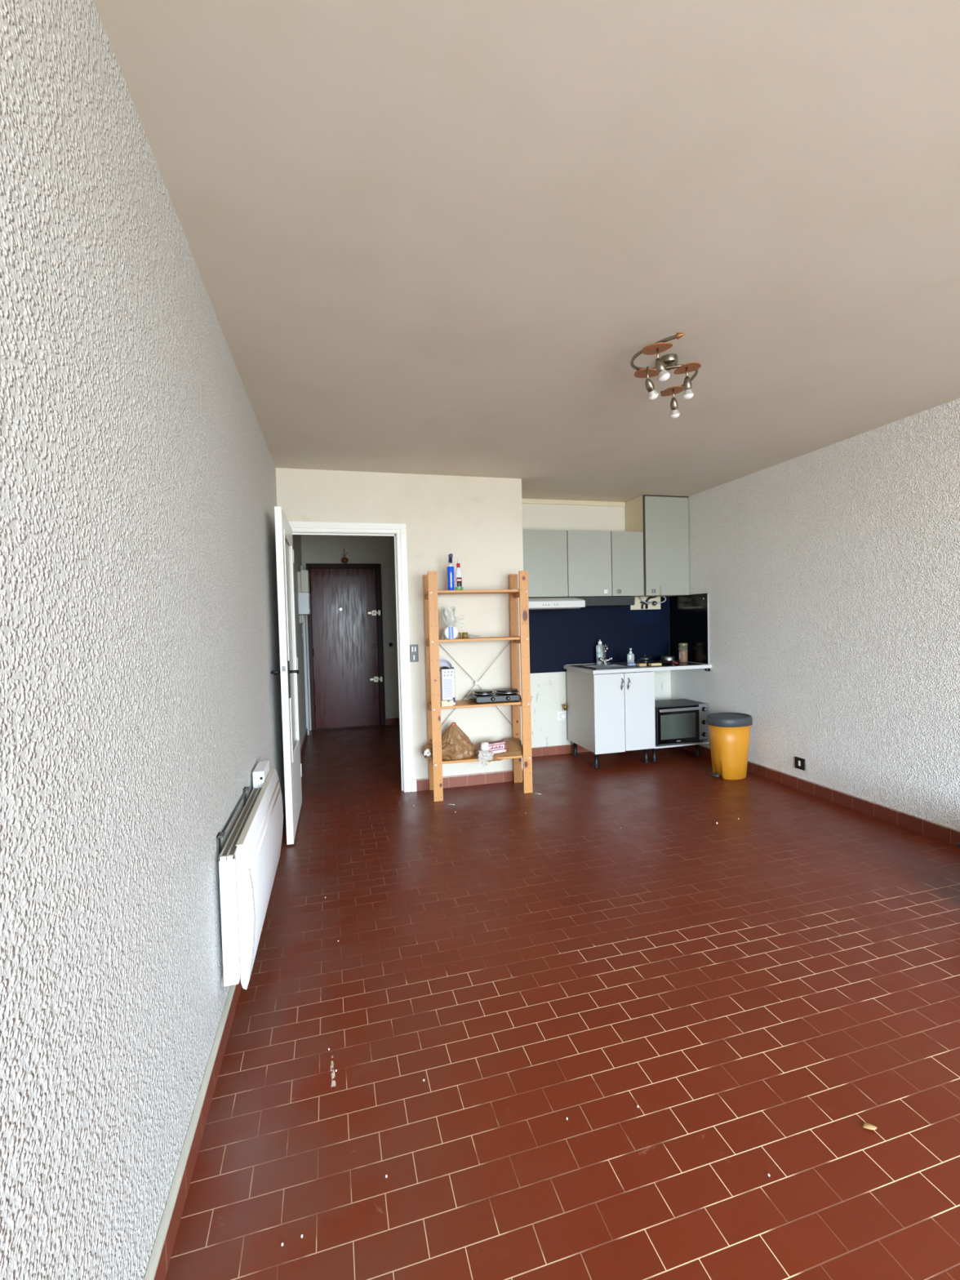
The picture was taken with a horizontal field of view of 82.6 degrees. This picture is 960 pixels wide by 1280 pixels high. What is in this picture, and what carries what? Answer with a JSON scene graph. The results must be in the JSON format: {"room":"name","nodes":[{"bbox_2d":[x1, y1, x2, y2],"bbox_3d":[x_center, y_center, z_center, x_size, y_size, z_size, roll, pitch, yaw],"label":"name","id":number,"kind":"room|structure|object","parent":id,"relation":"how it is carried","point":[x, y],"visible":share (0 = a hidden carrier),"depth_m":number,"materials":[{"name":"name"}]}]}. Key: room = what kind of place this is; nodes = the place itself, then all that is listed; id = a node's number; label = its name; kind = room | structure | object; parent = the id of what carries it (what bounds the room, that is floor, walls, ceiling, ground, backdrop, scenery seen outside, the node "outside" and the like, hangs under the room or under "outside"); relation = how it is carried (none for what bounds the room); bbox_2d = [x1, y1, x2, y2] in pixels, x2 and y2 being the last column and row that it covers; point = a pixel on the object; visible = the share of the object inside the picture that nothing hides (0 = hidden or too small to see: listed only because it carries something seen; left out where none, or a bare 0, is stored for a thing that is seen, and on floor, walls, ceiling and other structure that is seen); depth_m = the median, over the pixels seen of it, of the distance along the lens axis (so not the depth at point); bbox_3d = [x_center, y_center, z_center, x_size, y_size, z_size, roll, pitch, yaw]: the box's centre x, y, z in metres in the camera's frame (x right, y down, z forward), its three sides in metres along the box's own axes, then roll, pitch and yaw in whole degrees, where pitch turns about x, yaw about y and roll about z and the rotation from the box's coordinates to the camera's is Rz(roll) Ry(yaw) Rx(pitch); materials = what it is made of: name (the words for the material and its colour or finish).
{"room":"studio apartment","nodes":[
{"label":"studio apartment","id":0,"kind":"room"},
{"bbox_2d":[0,0,306,1279],"bbox_3d":[-0.960,0.048,1.813,0.150,2.500,10.790,-2,2,-15],"label":"wall","id":1,"kind":"structure","parent":0,"point":[140,700],"depth_m":0.98,"materials":[{"name":"white paint"}]},
{"bbox_2d":[143,984,235,1279],"bbox_3d":[-0.345,1.262,-0.055,0.015,0.026,6.400,-2,2,-15],"label":"trim","id":2,"kind":"structure","parent":1,"relation":"attached to","point":[154,1259],"depth_m":1.29,"materials":[{"name":"white wood"}]},
{"bbox_2d":[154,803,285,1279],"bbox_3d":[-0.487,1.296,0.481,0.012,0.075,7.506,-2,2,-15],"label":"baseboard","id":3,"kind":"structure","parent":1,"relation":"attached to","point":[163,1264],"depth_m":1.36,"materials":[{"name":"tile"}]},
{"bbox_2d":[216,760,283,989],"bbox_3d":[-0.918,0.888,2.279,0.113,0.589,1.144,-2,2,-15],"label":"wall heater","id":4,"kind":"object","parent":1,"relation":"attached to","point":[247,863],"visible":1,"depth_m":1.80,"materials":[{"name":"metal"}]},
{"bbox_2d":[218,786,259,861],"bbox_3d":[-0.917,0.671,2.178,0.046,0.012,0.960,-2,2,-15],"label":"grille","id":5,"kind":"object","parent":4,"relation":"attached to","point":[230,852],"depth_m":1.91,"materials":[{"name":"white metal"}]},
{"bbox_2d":[298,614,303,636],"bbox_3d":[-1.974,-0.151,6.056,0.046,0.256,0.060,-2,2,-15],"label":"handset","id":6,"kind":"object","parent":1,"relation":"attached to","point":[301,617],"visible":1,"depth_m":6.04,"materials":[{"name":"white plastic"}]},
{"bbox_2d":[297,569,310,593],"bbox_3d":[-1.977,-0.648,6.134,0.112,0.240,0.340,-2,2,-15],"label":"meter box","id":7,"kind":"object","parent":1,"relation":"attached to","point":[303,576],"visible":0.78,"depth_m":5.98,"materials":[{"name":"white plastic"}]},
{"bbox_2d":[300,728,307,761],"bbox_3d":[-1.786,1.151,5.436,0.012,0.085,2.544,-2,2,-15],"label":"baseboard","id":8,"kind":"structure","parent":1,"relation":"attached to","point":[304,739],"depth_m":5.94,"materials":[{"name":"ceramic"}]},
{"bbox_2d":[297,591,311,614],"bbox_3d":[-1.963,-0.405,6.124,0.118,0.240,0.320,-2,2,-15],"label":"box","id":9,"kind":"object","parent":1,"relation":"attached to","point":[304,598],"visible":1,"depth_m":5.97,"materials":[{"name":"white plastic"}]},
{"bbox_2d":[300,565,309,734],"bbox_3d":[-2.139,0.128,6.692,0.030,2.060,0.140,-2,2,-15],"label":"trim","id":10,"kind":"structure","parent":1,"relation":"attached to","point":[301,566],"depth_m":6.64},
{"bbox_2d":[301,534,399,730],"bbox_3d":[-1.607,-0.121,7.140,1.300,2.500,0.150,-2,2,-15],"label":"wall","id":11,"kind":"structure","parent":0,"point":[314,548],"depth_m":7.12,"materials":[{"name":"grey paint"}]},
{"bbox_2d":[341,547,348,563],"bbox_3d":[-1.715,-1.074,6.934,0.090,0.198,0.081,-2,2,-15],"label":"ornament","id":12,"kind":"object","parent":11,"relation":"hanging from","point":[344,560],"visible":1,"depth_m":6.91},
{"bbox_2d":[306,563,386,730],"bbox_3d":[-1.706,0.082,6.998,0.925,2.110,0.087,-2,2,-15],"label":"entrance door","id":13,"kind":"structure","parent":11,"relation":"in","point":[345,620],"depth_m":7.00,"materials":[{"name":"brown wood"}]},
{"bbox_2d":[387,641,393,647],"bbox_3d":[-1.170,0.061,7.176,0.072,0.072,0.012,-2,2,-15],"label":"socket","id":14,"kind":"object","parent":11,"relation":"attached to","point":[390,644],"visible":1,"depth_m":7.17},
{"bbox_2d":[275,467,523,779],"bbox_3d":[-0.653,-0.060,4.698,1.908,2.500,0.807,-2,2,-15],"label":"wall partition","id":15,"kind":"structure","parent":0,"point":[476,520],"depth_m":4.38,"materials":[{"name":"beige paint"}]},
{"bbox_2d":[288,520,417,791],"bbox_3d":[-1.001,0.160,4.230,0.951,2.110,0.116,-2,2,-15],"label":"doorway","id":16,"kind":"structure","parent":15,"relation":"in","point":[398,531],"depth_m":4.28,"materials":[{"name":"white paint"}]},
{"bbox_2d":[271,506,302,844],"bbox_3d":[-1.280,0.212,3.681,0.162,2.034,0.838,-2,2,-15],"label":"glazed door","id":17,"kind":"structure","parent":16,"relation":"attached to","point":[288,671],"depth_m":3.33,"materials":[{"name":"white paint"}]},
{"bbox_2d":[409,644,418,662],"bbox_3d":[-0.519,0.105,4.313,0.066,0.135,0.014,-2,2,-15],"label":"light switch","id":18,"kind":"object","parent":15,"relation":"attached to","point":[414,655],"visible":1,"depth_m":4.31,"materials":[{"name":"grey plastic"}]},
{"bbox_2d":[416,768,523,791],"bbox_3d":[-0.136,1.129,4.809,0.952,0.092,0.719,-2,2,-15],"label":"baseboard","id":19,"kind":"structure","parent":15,"relation":"attached to","point":[459,780],"depth_m":4.45,"materials":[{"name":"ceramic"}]},
{"bbox_2d":[93,0,959,502],"bbox_3d":[0.896,-1.325,2.261,4.056,0.120,10.790,-2,2,-15],"label":"ceiling","id":20,"kind":"structure","parent":0,"point":[423,237],"depth_m":1.58,"materials":[{"name":"paint"}]},
{"bbox_2d":[630,332,701,418],"bbox_3d":[0.833,-1.163,2.425,0.271,0.211,0.559,0,2,33],"label":"ceiling spotlight","id":21,"kind":"object","parent":20,"relation":"attached to","point":[668,362],"visible":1,"depth_m":2.40,"materials":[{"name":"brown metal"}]},
{"bbox_2d":[164,724,959,1279],"bbox_3d":[0.973,1.294,2.303,4.056,0.120,10.890,-2,2,-15],"label":"floor","id":22,"kind":"structure","parent":0,"point":[780,980],"depth_m":1.74,"materials":[{"name":"tile"}]},
{"bbox_2d":[423,570,532,801],"bbox_3d":[-0.019,0.334,4.269,0.767,1.712,0.306,-2,2,-12],"label":"shelf unit","id":23,"kind":"object","parent":22,"relation":"on","point":[431,592],"visible":0.93,"depth_m":4.19,"materials":[{"name":"brown wood"}]},
{"bbox_2d":[422,743,432,759],"bbox_3d":[-0.363,0.852,4.200,0.154,0.115,0.122,-2,2,-15],"label":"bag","id":24,"kind":"object","parent":23,"relation":"on","point":[428,751],"visible":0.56,"depth_m":4.16,"materials":[{"name":"white plastic"}]},
{"bbox_2d":[439,657,455,705],"bbox_3d":[-0.259,0.316,4.207,0.104,0.354,0.151,-2,2,-15],"label":"carton","id":25,"kind":"object","parent":23,"relation":"on","point":[447,691],"visible":0.8,"depth_m":4.14,"materials":[{"name":"white cardboard"}]},
{"bbox_2d":[440,699,453,706],"bbox_3d":[-0.248,0.474,4.111,0.091,0.044,0.041,-2,2,-15],"label":"box","id":26,"kind":"object","parent":23,"relation":"on","point":[447,702],"visible":0.88,"depth_m":4.09,"materials":[{"name":"beige cardboard"}]},
{"bbox_2d":[442,626,457,639],"bbox_3d":[-0.225,-0.057,4.136,0.100,0.100,0.104,-2,2,-15],"label":"roll","id":27,"kind":"object","parent":23,"relation":"on","point":[451,632],"visible":0.94,"depth_m":4.09,"materials":[{"name":"white paper"}]},
{"bbox_2d":[440,606,458,639],"bbox_3d":[-0.210,-0.132,4.142,0.174,0.245,0.103,-2,2,-15],"label":"clear plastic bag","id":28,"kind":"object","parent":27,"relation":"on","point":[448,618],"visible":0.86,"depth_m":4.11,"materials":[{"name":"plastic"}]},
{"bbox_2d":[447,553,454,590],"bbox_3d":[-0.221,-0.513,4.156,0.054,0.278,0.067,-2,2,-15],"label":"spray bottle","id":29,"kind":"object","parent":23,"relation":"on","point":[450,568],"visible":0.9,"depth_m":4.15,"materials":[{"name":"blue plastic"}]},
{"bbox_2d":[441,722,475,759],"bbox_3d":[-0.184,0.769,4.225,0.330,0.270,0.236,-2,2,-15],"label":"bag","id":30,"kind":"object","parent":23,"relation":"on","point":[455,744],"visible":0.92,"depth_m":4.18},
{"bbox_2d":[454,558,462,590],"bbox_3d":[-0.163,-0.500,4.167,0.060,0.249,0.043,-2,2,-15],"label":"bottle","id":31,"kind":"object","parent":23,"relation":"on","point":[458,579],"visible":0.98,"depth_m":4.15,"materials":[{"name":"plastic"}]},
{"bbox_2d":[456,582,462,586],"bbox_3d":[-0.157,-0.423,4.152,0.039,0.036,0.005,-2,2,-15],"label":"picture","id":32,"kind":"object","parent":31,"relation":"on","point":[458,584],"depth_m":4.15,"materials":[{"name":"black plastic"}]},
{"bbox_2d":[462,632,467,638],"bbox_3d":[-0.115,-0.035,4.209,0.045,0.046,0.045,-2,2,-15],"label":"tape roll","id":33,"kind":"object","parent":23,"relation":"on","point":[464,635],"visible":0.83,"depth_m":4.19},
{"bbox_2d":[467,633,479,638],"bbox_3d":[-0.043,-0.033,4.213,0.088,0.035,0.070,-2,2,-15],"label":"scrap","id":34,"kind":"object","parent":23,"relation":"on","point":[470,636],"visible":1,"depth_m":4.19,"materials":[{"name":"white paper"}]},
{"bbox_2d":[465,688,520,703],"bbox_3d":[0.106,0.438,4.299,0.419,0.086,0.260,-2,2,-15],"label":"double hotplate","id":35,"kind":"object","parent":23,"relation":"on","point":[479,696],"visible":1,"depth_m":4.22,"materials":[{"name":"silver metal"}]},
{"bbox_2d":[475,737,522,761],"bbox_3d":[0.159,0.858,4.311,0.355,0.122,0.265,-2,2,-15],"label":"bag","id":36,"kind":"object","parent":23,"relation":"on","point":[513,745],"visible":0.53,"depth_m":4.27,"materials":[{"name":"brown paper"}]},
{"bbox_2d":[475,742,493,766],"bbox_3d":[0.033,0.875,4.187,0.121,0.177,0.134,-2,2,-15],"label":"bag","id":37,"kind":"object","parent":36,"relation":"on","point":[484,756],"visible":0.99,"depth_m":4.15,"materials":[{"name":"plastic"}]},
{"bbox_2d":[485,739,506,753],"bbox_3d":[0.113,0.836,4.253,0.171,0.094,0.083,-2,2,-18],"label":"packet","id":38,"kind":"object","parent":36,"relation":"on","point":[498,746],"visible":0.8,"depth_m":4.22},
{"bbox_2d":[280,793,769,1246],"bbox_3d":[0.102,1.240,2.648,2.165,0.013,3.119,-1,2,24],"label":"crumbs","id":39,"kind":"object","parent":22,"relation":"on","point":[637,1106],"visible":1,"depth_m":1.46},
{"bbox_2d":[566,669,655,768],"bbox_3d":[1.229,0.705,5.163,0.599,0.847,0.626,-2,2,-15],"label":"base cabinet","id":40,"kind":"object","parent":22,"relation":"on","point":[609,713],"visible":1,"depth_m":4.91,"materials":[{"name":"laminate"}]},
{"bbox_2d":[563,660,711,674],"bbox_3d":[1.490,0.253,5.242,1.204,0.036,0.644,-2,2,-15],"label":"countertop","id":41,"kind":"structure","parent":40,"relation":"on","point":[570,667],"depth_m":4.96,"materials":[{"name":"white laminate"}]},
{"bbox_2d":[598,643,613,664],"bbox_3d":[1.231,0.136,5.352,0.100,0.204,0.129,0,3,41],"label":"tap","id":42,"kind":"object","parent":41,"relation":"on","point":[605,660],"visible":1,"depth_m":5.35,"materials":[{"name":"silver metal"}]},
{"bbox_2d":[571,662,648,674],"bbox_3d":[1.219,0.322,5.163,0.540,0.156,0.540,-2,2,-15],"label":"sink","id":43,"kind":"object","parent":41,"relation":"in","point":[613,665],"visible":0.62,"depth_m":5.27,"materials":[{"name":"metal"}]},
{"bbox_2d":[595,639,604,663],"bbox_3d":[1.191,0.117,5.424,0.088,0.244,0.054,-2,2,-15],"label":"dish soap bottle","id":44,"kind":"object","parent":43,"relation":"on","point":[599,648],"visible":0.77,"depth_m":5.40,"materials":[{"name":"clear plastic"}]},
{"bbox_2d":[586,664,634,674],"bbox_3d":[1.197,0.326,5.132,0.352,0.152,0.352,-2,2,-15],"label":"basin","id":45,"kind":"object","parent":43,"relation":"in","point":[596,666],"depth_m":5.29,"materials":[{"name":"metal"}]},
{"bbox_2d":[626,648,634,663],"bbox_3d":[1.452,0.158,5.262,0.076,0.156,0.054,-2,2,-15],"label":"soap pump","id":46,"kind":"object","parent":43,"relation":"on","point":[630,656],"visible":0.84,"depth_m":5.25,"materials":[{"name":"plastic"}]},
{"bbox_2d":[626,662,635,666],"bbox_3d":[1.406,0.227,5.075,0.093,0.032,0.062,-2,2,-15],"label":"cloth","id":47,"kind":"object","parent":43,"relation":"on","point":[628,664],"visible":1,"depth_m":5.05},
{"bbox_2d":[636,662,646,666],"bbox_3d":[1.494,0.228,5.054,0.077,0.026,0.055,-2,2,-15],"label":"sponge","id":48,"kind":"object","parent":43,"relation":"on","point":[637,664],"visible":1,"depth_m":5.03,"materials":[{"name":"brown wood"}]},
{"bbox_2d":[625,661,702,666],"bbox_3d":[1.768,0.228,5.299,0.525,0.005,0.500,-2,2,-15],"label":"cooktop","id":49,"kind":"object","parent":41,"relation":"in","point":[636,663],"visible":0.45,"depth_m":5.15,"materials":[{"name":"black metal"}]},
{"bbox_2d":[636,653,650,664],"bbox_3d":[1.563,0.181,5.226,0.123,0.105,0.096,-1,2,16],"label":"lidded pot","id":50,"kind":"object","parent":49,"relation":"on","point":[645,660],"visible":0.78,"depth_m":5.19,"materials":[{"name":"metal"}]},
{"bbox_2d":[648,662,662,666],"bbox_3d":[1.619,0.226,5.056,0.108,0.023,0.055,-2,2,-15],"label":"sponge","id":51,"kind":"object","parent":49,"relation":"on","point":[649,664],"visible":1,"depth_m":5.04,"materials":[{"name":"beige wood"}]},
{"bbox_2d":[653,660,678,664],"bbox_3d":[1.758,0.215,5.192,0.182,0.028,0.244,-2,2,-15],"label":"frying pan","id":52,"kind":"object","parent":49,"relation":"on","point":[663,662],"visible":0.88,"depth_m":5.16,"materials":[{"name":"black metal"}]},
{"bbox_2d":[661,655,675,662],"bbox_3d":[1.882,0.190,5.377,0.148,0.061,0.262,-2,2,-15],"label":"saucepan","id":53,"kind":"object","parent":49,"relation":"on","point":[670,658],"visible":0.64,"depth_m":5.38,"materials":[{"name":"silver metal"}]},
{"bbox_2d":[678,642,688,662],"bbox_3d":[1.986,0.124,5.349,0.088,0.190,0.088,-2,2,-15],"label":"jar","id":54,"kind":"object","parent":49,"relation":"on","point":[682,654],"visible":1,"depth_m":5.32,"materials":[{"name":"clear glass"}]},
{"bbox_2d":[630,740,709,761],"bbox_3d":[1.806,1.034,5.333,0.575,0.150,0.558,-2,2,-15],"label":"shelf","id":55,"kind":"object","parent":22,"relation":"on","point":[695,744],"visible":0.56,"depth_m":5.08,"materials":[{"name":"white laminate"}]},
{"bbox_2d":[654,698,708,745],"bbox_3d":[1.837,0.781,5.220,0.550,0.362,0.400,-2,2,-15],"label":"oven","id":56,"kind":"object","parent":55,"relation":"on","point":[677,720],"visible":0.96,"depth_m":5.06,"materials":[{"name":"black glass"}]},
{"bbox_2d":[706,712,752,779],"bbox_3d":[2.074,0.876,4.534,0.374,0.508,0.296,-2,2,-15],"label":"pedal bin","id":57,"kind":"object","parent":22,"relation":"on","point":[729,733],"visible":1,"depth_m":4.42,"materials":[{"name":"yellow plastic"}]},
{"bbox_2d":[862,1122,876,1129],"bbox_3d":[1.009,1.259,1.415,0.032,0.006,0.019,0,2,30],"label":"dead leaf","id":58,"kind":"object","parent":22,"relation":"on","point":[866,1125],"visible":1,"depth_m":1.41,"materials":[{"name":"beige plant"}]},
{"bbox_2d":[521,503,671,747],"bbox_3d":[1.100,-0.132,5.531,2.088,2.500,0.120,-2,2,-15],"label":"wall","id":59,"kind":"structure","parent":0,"point":[548,694],"depth_m":5.39,"materials":[{"name":"white paint"}]},
{"bbox_2d":[522,528,568,597],"bbox_3d":[0.496,-0.699,5.107,0.556,0.608,0.319,-2,2,-15],"label":"upper cabinet","id":60,"kind":"object","parent":59,"relation":"attached to","point":[544,551],"visible":0.55,"depth_m":4.97,"materials":[{"name":"grey paint"}]},
{"bbox_2d":[528,597,585,609],"bbox_3d":[0.564,-0.333,5.015,0.600,0.108,0.575,-2,2,-15],"label":"extractor hood","id":61,"kind":"object","parent":60,"relation":"attached to","point":[535,603],"visible":0.73,"depth_m":4.77,"materials":[{"name":"white metal"}]},
{"bbox_2d":[528,608,575,609],"bbox_3d":[0.606,-0.276,4.857,0.562,0.002,0.140,-2,2,-15],"label":"light","id":62,"kind":"object","parent":61,"relation":"on","point":[529,608],"depth_m":4.80,"materials":[{"name":"white plastic"}]},
{"bbox_2d":[531,743,591,756],"bbox_3d":[1.117,1.076,5.501,1.824,0.088,0.012,-2,2,-15],"label":"baseboard","id":63,"kind":"structure","parent":59,"relation":"attached to","point":[565,748],"depth_m":5.40,"materials":[{"name":"tile"}]},
{"bbox_2d":[556,711,565,719],"bbox_3d":[0.808,0.751,5.402,0.086,0.085,0.030,-2,2,-15],"label":"outlet","id":64,"kind":"object","parent":59,"relation":"attached to","point":[561,715],"visible":1,"depth_m":5.40,"materials":[{"name":"white paint"}]},
{"bbox_2d":[560,712,565,719],"bbox_3d":[0.820,0.750,5.402,0.062,0.062,0.024,-2,2,-15],"label":"socket","id":65,"kind":"object","parent":64,"relation":"attached to","point":[562,716],"depth_m":5.40,"materials":[{"name":"white paint"}]},
{"bbox_2d":[562,703,568,710],"bbox_3d":[0.836,0.660,5.390,0.060,0.060,0.062,-2,2,-15],"label":"gas valve","id":66,"kind":"object","parent":59,"relation":"attached to","point":[564,705],"visible":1,"depth_m":5.37,"materials":[{"name":"gold metal"}]},
{"bbox_2d":[521,498,625,506],"bbox_3d":[0.814,-1.347,5.349,1.342,0.045,0.020,-2,2,-15],"label":"trim","id":67,"kind":"structure","parent":59,"relation":"attached to","point":[541,501],"depth_m":5.37,"materials":[{"name":"beige paint"}]},
{"bbox_2d":[561,530,612,597],"bbox_3d":[0.984,-0.715,5.227,0.442,0.608,0.333,-2,2,-15],"label":"upper cabinet","id":68,"kind":"object","parent":59,"relation":"attached to","point":[588,552],"visible":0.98,"depth_m":5.08,"materials":[{"name":"grey paint"}]},
{"bbox_2d":[572,595,635,606],"bbox_3d":[1.134,-0.370,5.299,0.641,0.085,0.313,-2,2,-15],"label":"hood insert","id":69,"kind":"object","parent":68,"relation":"attached to","point":[628,600],"visible":0.64,"depth_m":5.17,"materials":[{"name":"black plastic"}]},
{"bbox_2d":[528,596,669,673],"bbox_3d":[1.085,-0.067,5.461,1.837,0.744,0.010,-2,2,-15],"label":"backsplash","id":70,"kind":"structure","parent":59,"relation":"attached to","point":[557,638],"depth_m":5.48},
{"bbox_2d":[607,531,644,596],"bbox_3d":[1.363,-0.728,5.326,0.334,0.608,0.333,-2,2,-15],"label":"upper cabinet","id":71,"kind":"object","parent":59,"relation":"attached to","point":[627,547],"visible":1,"depth_m":5.18,"materials":[{"name":"grey paint"}]},
{"bbox_2d":[625,494,688,596],"bbox_3d":[1.763,-0.916,5.434,0.501,0.957,0.349,-2,2,-15],"label":"upper cabinet","id":72,"kind":"object","parent":59,"relation":"attached to","point":[663,520],"visible":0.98,"depth_m":5.28,"materials":[{"name":"grey paint"}]},
{"bbox_2d":[640,595,666,608],"bbox_3d":[1.761,-0.388,5.592,0.300,0.136,0.047,-2,2,-15],"label":"kitchen pipework","id":73,"kind":"object","parent":72,"relation":"attached to","point":[646,602],"visible":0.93,"depth_m":5.58,"materials":[{"name":"silver plastic"}]},
{"bbox_2d":[670,398,959,831],"bbox_3d":[3.099,-0.049,1.723,0.150,2.500,8.563,-2,2,-15],"label":"wall","id":74,"kind":"structure","parent":0,"point":[830,575],"depth_m":3.71,"materials":[{"name":"white paint"}]},
{"bbox_2d":[669,593,709,663],"bbox_3d":[2.054,-0.115,5.397,0.012,0.661,0.611,-2,2,-15],"label":"backsplash","id":75,"kind":"structure","parent":74,"relation":"attached to","point":[688,614],"depth_m":5.35,"materials":[{"name":"black glass"}]},
{"bbox_2d":[795,756,804,770],"bbox_3d":[2.418,0.934,4.135,0.012,0.087,0.090,-2,2,-15],"label":"wall socket","id":76,"kind":"object","parent":74,"relation":"attached to","point":[799,762],"visible":1,"depth_m":4.13,"materials":[{"name":"black plastic"}]},
{"bbox_2d":[678,744,959,846],"bbox_3d":[3.044,1.157,1.768,0.012,0.090,8.213,-2,2,-15],"label":"baseboard","id":77,"kind":"structure","parent":74,"relation":"attached to","point":[937,831],"depth_m":3.67,"materials":[{"name":"tile"}]},
{"bbox_3d":[-0.672,-0.101,5.915,0.110,2.500,2.994,-2,2,-15],"label":"wall","id":78,"kind":"structure","parent":0,"visible":0},
{"bbox_2d":[385,717,399,724],"bbox_3d":[-0.778,1.112,5.844,0.210,0.085,2.844,-2,2,-15],"label":"baseboard","id":79,"kind":"structure","parent":78,"relation":"attached to","point":[388,721],"depth_m":7.20,"materials":[{"name":"tile"}]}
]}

